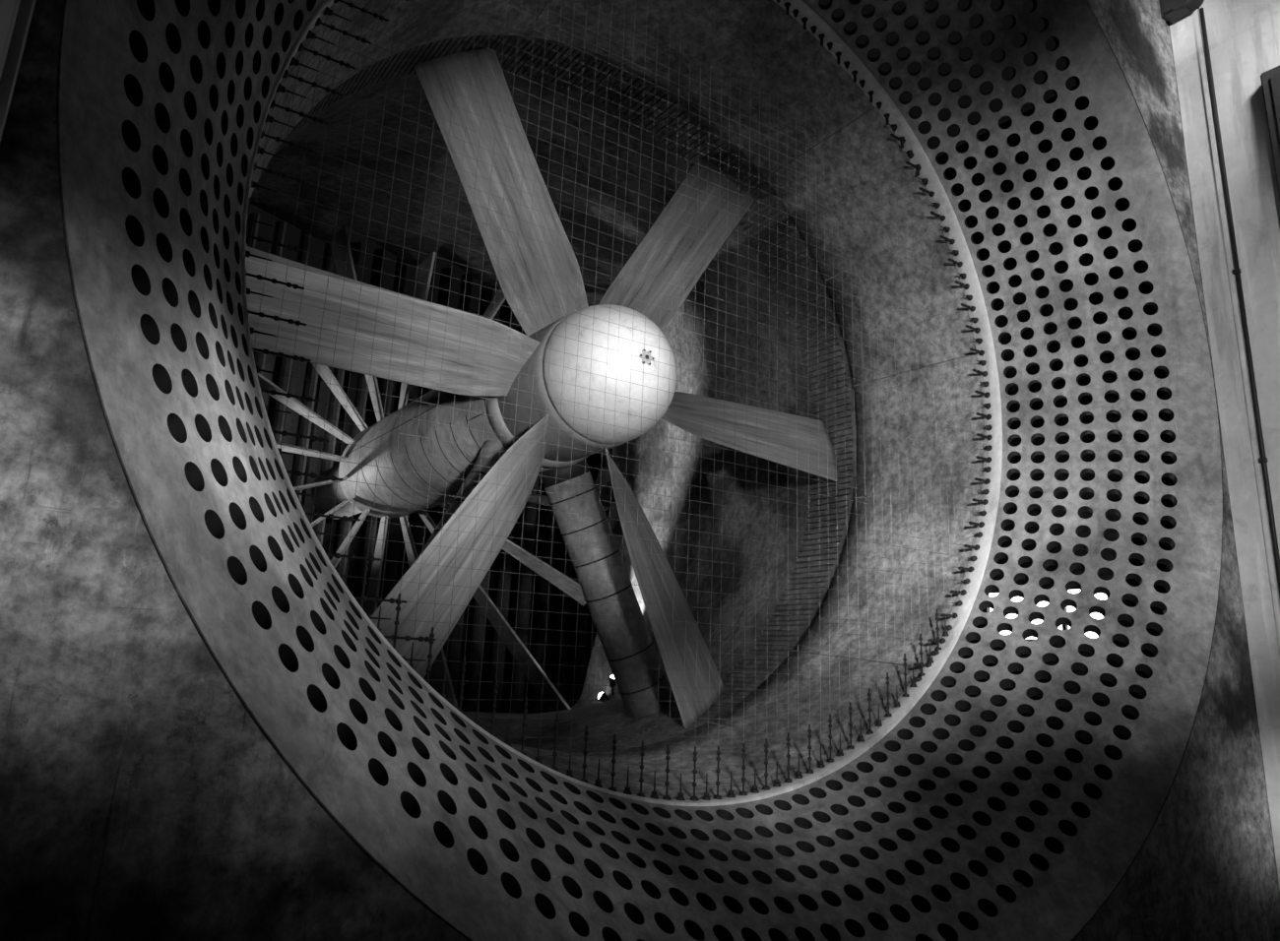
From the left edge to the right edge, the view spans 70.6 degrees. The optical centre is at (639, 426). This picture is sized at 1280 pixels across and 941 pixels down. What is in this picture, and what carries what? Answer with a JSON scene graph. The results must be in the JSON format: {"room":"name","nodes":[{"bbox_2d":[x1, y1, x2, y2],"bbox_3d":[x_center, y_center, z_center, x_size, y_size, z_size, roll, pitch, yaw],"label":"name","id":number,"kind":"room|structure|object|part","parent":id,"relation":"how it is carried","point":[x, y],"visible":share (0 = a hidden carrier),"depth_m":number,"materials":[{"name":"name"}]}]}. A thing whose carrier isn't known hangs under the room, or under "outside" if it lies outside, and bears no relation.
{"room":"wind tunnel","nodes":[
{"label":"wind tunnel","id":0,"kind":"room"},
{"bbox_2d":[0,0,20,80],"bbox_3d":[0.594,-4.214,-0.721,0.338,13.254,12.314,12,-17,-32],"label":"wall","id":1,"kind":"structure","parent":0,"point":[9,9],"depth_m":3.81,"materials":[{"name":"paint"}]},
{"bbox_2d":[0,0,36,144],"bbox_3d":[-2.881,-2.999,4.454,0.212,13.254,0.367,12,-17,-32],"label":"post","id":2,"kind":"object","parent":1,"relation":"attached to","point":[8,81],"depth_m":4.00,"materials":[{"name":"metal"}]},
{"bbox_2d":[253,326,586,713],"bbox_3d":[-8.231,2.379,25.939,26.320,13.348,0.235,12,-17,-32],"label":"wall","id":3,"kind":"structure","parent":0,"point":[299,368],"depth_m":26.91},
{"bbox_2d":[250,82,799,751],"bbox_3d":[-3.180,0.278,15.296,9.776,9.355,7.168,12,-17,-32],"label":"wall","id":4,"kind":"structure","parent":0,"point":[610,720],"depth_m":15.84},
{"bbox_2d":[256,373,354,444],"bbox_3d":[-7.107,-0.926,16.532,3.905,1.870,0.959,12,-17,-32],"label":"vane","id":5,"kind":"object","parent":4,"relation":"attached to","point":[293,404],"visible":0.36,"depth_m":16.90,"materials":[{"name":"grey metal"}]},
{"bbox_2d":[245,242,367,431],"bbox_3d":[-6.710,-2.106,17.084,3.520,3.862,0.959,12,-17,-32],"label":"vane","id":6,"kind":"object","parent":4,"relation":"attached to","point":[324,371],"visible":0.29,"depth_m":17.36,"materials":[{"name":"grey metal"}]},
{"bbox_2d":[275,441,347,461],"bbox_3d":[-7.190,0.207,16.209,3.798,0.224,0.959,12,-17,-32],"label":"vane","id":7,"kind":"object","parent":4,"relation":"attached to","point":[285,447],"visible":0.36,"depth_m":16.77,"materials":[{"name":"grey metal"}]},
{"bbox_2d":[293,476,347,490],"bbox_3d":[-7.215,1.327,15.930,3.867,1.429,0.959,12,-17,-32],"label":"vane","id":8,"kind":"object","parent":4,"relation":"attached to","point":[310,485],"visible":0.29,"depth_m":16.71,"materials":[{"name":"grey metal"}]},
{"bbox_2d":[310,495,356,526],"bbox_3d":[-7.189,2.747,15.616,4.054,3.695,0.959,12,-17,-32],"label":"vane","id":9,"kind":"object","parent":4,"relation":"attached to","point":[346,501],"visible":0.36,"depth_m":16.79,"materials":[{"name":"grey metal"}]},
{"bbox_2d":[330,509,370,569],"bbox_3d":[-6.006,3.216,16.330,1.770,3.694,0.959,12,-17,-32],"label":"vane","id":10,"kind":"object","parent":4,"relation":"attached to","point":[344,546],"visible":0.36,"depth_m":16.92,"materials":[{"name":"grey metal"}]},
{"bbox_2d":[329,225,383,422],"bbox_3d":[-5.546,-1.950,17.858,1.353,3.655,0.959,12,-17,-32],"label":"vane","id":11,"kind":"object","parent":4,"relation":"attached to","point":[340,253],"visible":0.36,"depth_m":17.78,"materials":[{"name":"grey metal"}]},
{"bbox_2d":[363,515,388,616],"bbox_3d":[-5.068,3.457,16.926,0.214,3.587,0.959,12,-17,-32],"label":"vane","id":12,"kind":"object","parent":4,"relation":"attached to","point":[370,607],"visible":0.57,"depth_m":17.10,"materials":[{"name":"grey metal"}]},
{"bbox_2d":[397,252,436,409],"bbox_3d":[-4.627,-1.781,18.458,0.214,3.587,0.959,12,-17,-32],"label":"vane","id":13,"kind":"object","parent":4,"relation":"attached to","point":[423,276],"visible":0.36,"depth_m":18.57,"materials":[{"name":"grey metal"}]},
{"bbox_2d":[399,514,458,709],"bbox_3d":[-4.149,3.626,17.526,1.353,3.655,0.959,12,-17,-32],"label":"vane","id":14,"kind":"object","parent":4,"relation":"attached to","point":[437,668],"visible":0.36,"depth_m":17.45,"materials":[{"name":"grey metal"}]},
{"bbox_2d":[311,334,673,717],"bbox_3d":[-4.111,2.280,16.270,4.973,5.330,10.566,12,-17,-32],"label":"nacelle","id":15,"kind":"object","parent":4,"relation":"on","point":[650,701],"visible":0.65,"depth_m":12.80,"materials":[{"name":"metal"}]},
{"bbox_2d":[245,47,838,728],"bbox_3d":[-0.531,-0.612,11.490,9.161,8.533,2.210,12,-17,-32],"label":"fan","id":16,"kind":"object","parent":15,"relation":"attached to","point":[692,682],"visible":0.92,"depth_m":11.32,"materials":[{"name":"grey wood"}]},
{"bbox_3d":[-2.980,-1.072,10.409,3.769,1.055,0.807,14,-18,-32],"label":"blade","id":17,"kind":"part","parent":16,"relation":"part of","materials":[{"name":"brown wood"}]},
{"bbox_3d":[-2.016,1.431,10.494,1.055,3.769,0.807,44,-32,-19],"label":"blade","id":18,"kind":"part","parent":16,"relation":"part of","materials":[{"name":"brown wood"}]},
{"bbox_3d":[-1.728,-3.037,11.740,1.055,3.769,0.807,-22,2,-36],"label":"blade","id":19,"kind":"part","parent":16,"relation":"part of","materials":[{"name":"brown wood"}]},
{"bbox_3d":[0.077,-0.817,10.617,0.207,0.183,0.024,12,-17,-32],"label":"nose plate","id":20,"kind":"part","parent":16,"relation":"part of","materials":[{"name":"grey metal"}]},
{"bbox_3d":[0.199,1.969,11.910,1.055,3.769,0.807,-22,2,-36],"label":"blade","id":21,"kind":"part","parent":16,"relation":"part of","materials":[{"name":"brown wood"}]},
{"bbox_3d":[0.488,-2.499,13.156,1.055,3.769,0.807,44,-32,-19],"label":"blade","id":22,"kind":"part","parent":16,"relation":"part of","materials":[{"name":"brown wood"}]},
{"bbox_3d":[1.451,0.004,13.241,3.769,1.055,0.807,14,-18,-32],"label":"blade","id":23,"kind":"part","parent":16,"relation":"part of","materials":[{"name":"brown wood"}]},
{"bbox_2d":[417,510,571,712],"bbox_3d":[-2.985,3.782,18.300,3.520,3.862,0.959,12,-17,-32],"label":"vane","id":24,"kind":"object","parent":4,"relation":"attached to","point":[549,693],"visible":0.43,"depth_m":18.36,"materials":[{"name":"grey metal"}]},
{"bbox_2d":[482,288,506,319],"bbox_3d":[-3.689,-1.540,19.054,1.770,3.694,0.959,12,-17,-32],"label":"vane","id":25,"kind":"object","parent":4,"relation":"attached to","point":[499,297],"visible":0.14,"depth_m":19.59,"materials":[{"name":"grey metal"}]},
{"bbox_2d":[440,502,586,604],"bbox_3d":[-2.588,2.602,18.852,3.905,1.870,0.959,12,-17,-32],"label":"vane","id":26,"kind":"object","parent":4,"relation":"attached to","point":[570,587],"visible":0.43,"depth_m":19.05,"materials":[{"name":"grey metal"}]},
{"bbox_2d":[278,34,858,752],"bbox_3d":[-0.788,-0.526,11.860,9.297,9.297,1.405,12,-17,-32],"label":"ring","id":27,"kind":"object","parent":4,"relation":"attached to","point":[745,665],"depth_m":13.69,"materials":[{"name":"grey metal"}]},
{"bbox_2d":[527,493,609,511],"bbox_3d":[-2.505,1.468,19.175,3.798,0.224,0.959,12,-17,-32],"label":"vane","id":28,"kind":"object","parent":4,"relation":"attached to","point":[535,498],"visible":0.14,"depth_m":19.38,"materials":[{"name":"grey metal"}]},
{"bbox_2d":[597,692,609,702],"bbox_3d":[-0.738,5.570,18.255,0.226,0.406,0.229,12,-17,-32],"label":"floodlight","id":29,"kind":"object","parent":4,"relation":"on","point":[605,696],"visible":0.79,"depth_m":18.22,"materials":[{"name":"metal"}]},
{"bbox_2d":[608,674,616,695],"bbox_3d":[-0.519,5.081,17.786,0.208,0.398,0.207,12,-17,-32],"label":"floodlight","id":30,"kind":"object","parent":4,"relation":"on","point":[612,682],"visible":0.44,"depth_m":17.74,"materials":[{"name":"metal"}]},
{"bbox_2d":[510,475,539,713],"bbox_3d":[-3.286,2.662,26.690,0.225,13.865,0.539,12,-17,-32],"label":"vane","id":31,"kind":"object","parent":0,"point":[524,602],"visible":0.32,"depth_m":25.92,"materials":[{"name":"metal"}]},
{"bbox_2d":[249,0,984,798],"bbox_3d":[0.240,-0.871,10.382,9.405,9.405,2.261,12,-17,-32],"label":"wall","id":32,"kind":"structure","parent":0,"point":[817,687],"depth_m":12.15,"materials":[{"name":"concrete"}]},
{"bbox_2d":[241,0,1002,806],"bbox_3d":[0.817,-1.065,9.553,9.456,9.456,0.266,12,-17,-32],"label":"ring","id":33,"kind":"object","parent":32,"relation":"attached to","point":[912,143],"visible":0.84,"depth_m":11.27,"materials":[{"name":"white paint"}]},
{"bbox_2d":[245,0,992,800],"bbox_3d":[0.794,-1.057,9.586,9.362,9.362,0.095,12,-17,-32],"label":"safety net","id":34,"kind":"object","parent":33,"relation":"attached to","point":[328,11],"visible":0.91,"depth_m":8.53,"materials":[{"name":"metal"}]},
{"bbox_2d":[0,0,1279,940],"bbox_3d":[2.031,-1.891,7.902,12.173,13.245,0.080,12,-17,-32],"label":"wall","id":35,"kind":"structure","parent":0,"point":[142,800],"depth_m":4.20,"materials":[{"name":"paint"}]},
{"bbox_2d":[56,0,1223,940],"bbox_3d":[1.467,-1.284,8.619,12.111,12.111,2.113,12,-17,-32],"label":"collector","id":36,"kind":"object","parent":35,"relation":"attached to","point":[160,104],"visible":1,"depth_m":7.58,"materials":[{"name":"metal"}]},
{"bbox_2d":[586,85,1174,854],"bbox_3d":[3.959,1.468,20.350,0.188,13.254,19.740,12,-17,-32],"label":"wall","id":37,"kind":"structure","parent":0,"point":[1037,193],"depth_m":15.75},
{"bbox_2d":[983,586,1118,643],"bbox_3d":[6.793,3.151,15.107,0.094,0.931,2.322,12,-17,-32],"label":"window","id":38,"kind":"structure","parent":37,"relation":"in","point":[1100,596],"depth_m":14.87,"materials":[{"name":"glass"}]},
{"bbox_2d":[939,850,1041,940],"bbox_3d":[1.926,4.944,7.627,28.200,0.103,40.420,12,-17,-32],"label":"floor","id":39,"kind":"structure","parent":0,"point":[1035,866],"depth_m":12.51,"materials":[{"name":"concrete"}]},
{"bbox_2d":[245,212,260,248],"bbox_3d":[-10.460,1.142,22.053,0.225,13.865,0.539,12,-17,-32],"label":"vane","id":40,"kind":"object","parent":39,"relation":"on","point":[255,225],"visible":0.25,"depth_m":23.53,"materials":[{"name":"metal"}]},
{"bbox_2d":[254,220,286,375],"bbox_3d":[-9.908,1.259,22.410,0.225,13.865,0.539,12,-17,-32],"label":"vane","id":41,"kind":"object","parent":39,"relation":"on","point":[279,234],"visible":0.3,"depth_m":23.81,"materials":[{"name":"metal"}]},
{"bbox_2d":[271,230,311,443],"bbox_3d":[-9.356,1.376,22.766,0.225,13.865,0.539,12,-17,-32],"label":"vane","id":42,"kind":"object","parent":39,"relation":"on","point":[286,368],"visible":0.14,"depth_m":23.30,"materials":[{"name":"metal"}]},
{"bbox_2d":[291,243,333,503],"bbox_3d":[-8.804,1.492,23.123,0.225,13.865,0.539,12,-17,-32],"label":"vane","id":43,"kind":"object","parent":39,"relation":"on","point":[311,370],"visible":0.23,"depth_m":23.47,"materials":[{"name":"metal"}]},
{"bbox_2d":[312,242,361,545],"bbox_3d":[-8.253,1.609,23.480,0.225,13.865,0.539,12,-17,-32],"label":"vane","id":44,"kind":"object","parent":39,"relation":"on","point":[334,410],"visible":0.32,"depth_m":23.79,"materials":[{"name":"metal"}]},
{"bbox_2d":[335,248,384,582],"bbox_3d":[-7.701,1.726,23.837,0.225,13.865,0.539,12,-17,-32],"label":"vane","id":45,"kind":"object","parent":39,"relation":"on","point":[345,527],"visible":0.32,"depth_m":24.30,"materials":[{"name":"metal"}]},
{"bbox_2d":[356,256,406,609],"bbox_3d":[-7.149,1.843,24.193,0.225,13.865,0.539,12,-17,-32],"label":"vane","id":46,"kind":"object","parent":39,"relation":"on","point":[398,271],"visible":0.14,"depth_m":23.90,"materials":[{"name":"metal"}]},
{"bbox_2d":[381,384,416,602],"bbox_3d":[-6.597,1.960,24.550,0.225,13.865,0.539,12,-17,-32],"label":"vane","id":47,"kind":"object","parent":39,"relation":"on","point":[390,573],"visible":0.02,"depth_m":24.03,"materials":[{"name":"metal"}]},
{"bbox_2d":[412,267,451,555],"bbox_3d":[-6.045,2.077,24.907,0.225,13.865,0.539,12,-17,-32],"label":"vane","id":48,"kind":"object","parent":39,"relation":"on","point":[418,534],"visible":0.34,"depth_m":26.21,"materials":[{"name":"metal"}]},
{"bbox_2d":[423,273,472,688],"bbox_3d":[-5.494,2.194,25.263,0.225,13.865,0.539,12,-17,-32],"label":"vane","id":49,"kind":"object","parent":39,"relation":"on","point":[466,303],"visible":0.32,"depth_m":26.67,"materials":[{"name":"metal"}]},
{"bbox_2d":[447,283,492,699],"bbox_3d":[-4.942,2.311,25.620,0.225,13.865,0.539,12,-17,-32],"label":"vane","id":50,"kind":"object","parent":39,"relation":"on","point":[454,650],"visible":0.09,"depth_m":24.54,"materials":[{"name":"metal"}]},
{"bbox_2d":[465,299,511,711],"bbox_3d":[-4.390,2.428,25.977,0.225,13.865,0.539,12,-17,-32],"label":"vane","id":51,"kind":"object","parent":39,"relation":"on","point":[477,655],"visible":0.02,"depth_m":24.88,"materials":[{"name":"metal"}]},
{"bbox_2d":[488,322,525,712],"bbox_3d":[-3.838,2.545,26.333,0.225,13.865,0.539,12,-17,-32],"label":"vane","id":52,"kind":"object","parent":39,"relation":"on","point":[505,583],"visible":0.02,"depth_m":25.41,"materials":[{"name":"metal"}]},
{"bbox_2d":[531,495,556,713],"bbox_3d":[-2.734,2.779,27.047,0.225,13.865,0.539,12,-17,-32],"label":"vane","id":53,"kind":"object","parent":39,"relation":"on","point":[538,705],"visible":0.3,"depth_m":26.25,"materials":[{"name":"metal"}]},
{"bbox_2d":[553,540,573,701],"bbox_3d":[-2.183,2.896,27.404,0.225,13.865,0.539,12,-17,-32],"label":"vane","id":54,"kind":"object","parent":39,"relation":"on","point":[561,654],"visible":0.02,"depth_m":26.43,"materials":[{"name":"metal"}]},
{"bbox_2d":[572,452,598,705],"bbox_3d":[-1.631,3.013,27.760,0.225,13.865,0.539,12,-17,-32],"label":"vane","id":55,"kind":"object","parent":39,"relation":"on","point":[583,621],"visible":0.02,"depth_m":26.74,"materials":[{"name":"metal"}]},
{"bbox_2d":[1199,0,1279,555],"bbox_3d":[10.814,-2.049,5.886,0.338,13.254,12.314,12,-17,-32],"label":"wall","id":56,"kind":"structure","parent":0,"point":[1244,35],"depth_m":11.05,"materials":[{"name":"paint"}]},
{"bbox_2d":[1168,7,1279,890],"bbox_3d":[7.165,-0.870,10.947,0.212,13.254,0.367,12,-17,-32],"label":"post","id":57,"kind":"object","parent":56,"relation":"attached to","point":[1257,571],"visible":0.88,"depth_m":10.75,"materials":[{"name":"metal"}]},
{"bbox_2d":[1158,0,1203,22],"bbox_3d":[7.216,-5.780,12.059,0.258,0.611,0.483,12,-17,-32],"label":"bracket","id":58,"kind":"object","parent":57,"relation":"attached to","point":[1172,11],"visible":1,"depth_m":11.99,"materials":[{"name":"metal"}]},
{"bbox_2d":[1199,7,1279,591],"bbox_3d":[7.171,-0.032,10.482,0.064,11.350,0.075,12,-17,-32],"label":"cable","id":59,"kind":"object","parent":56,"relation":"attached to","point":[1263,460],"visible":1,"depth_m":10.84,"materials":[{"name":"black rubber"}]},
{"bbox_2d":[1260,64,1279,201],"bbox_3d":[8.287,-2.856,9.505,0.226,3.525,2.726,12,-17,-32],"label":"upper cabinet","id":60,"kind":"object","parent":56,"relation":"attached to","point":[1270,79],"visible":1,"depth_m":10.80,"materials":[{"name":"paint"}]},
{"bbox_3d":[8.241,-2.866,9.475,0.038,3.290,2.491,12,-17,-32],"label":"door","id":61,"kind":"part","parent":60,"relation":"part of","materials":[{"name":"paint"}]}
]}

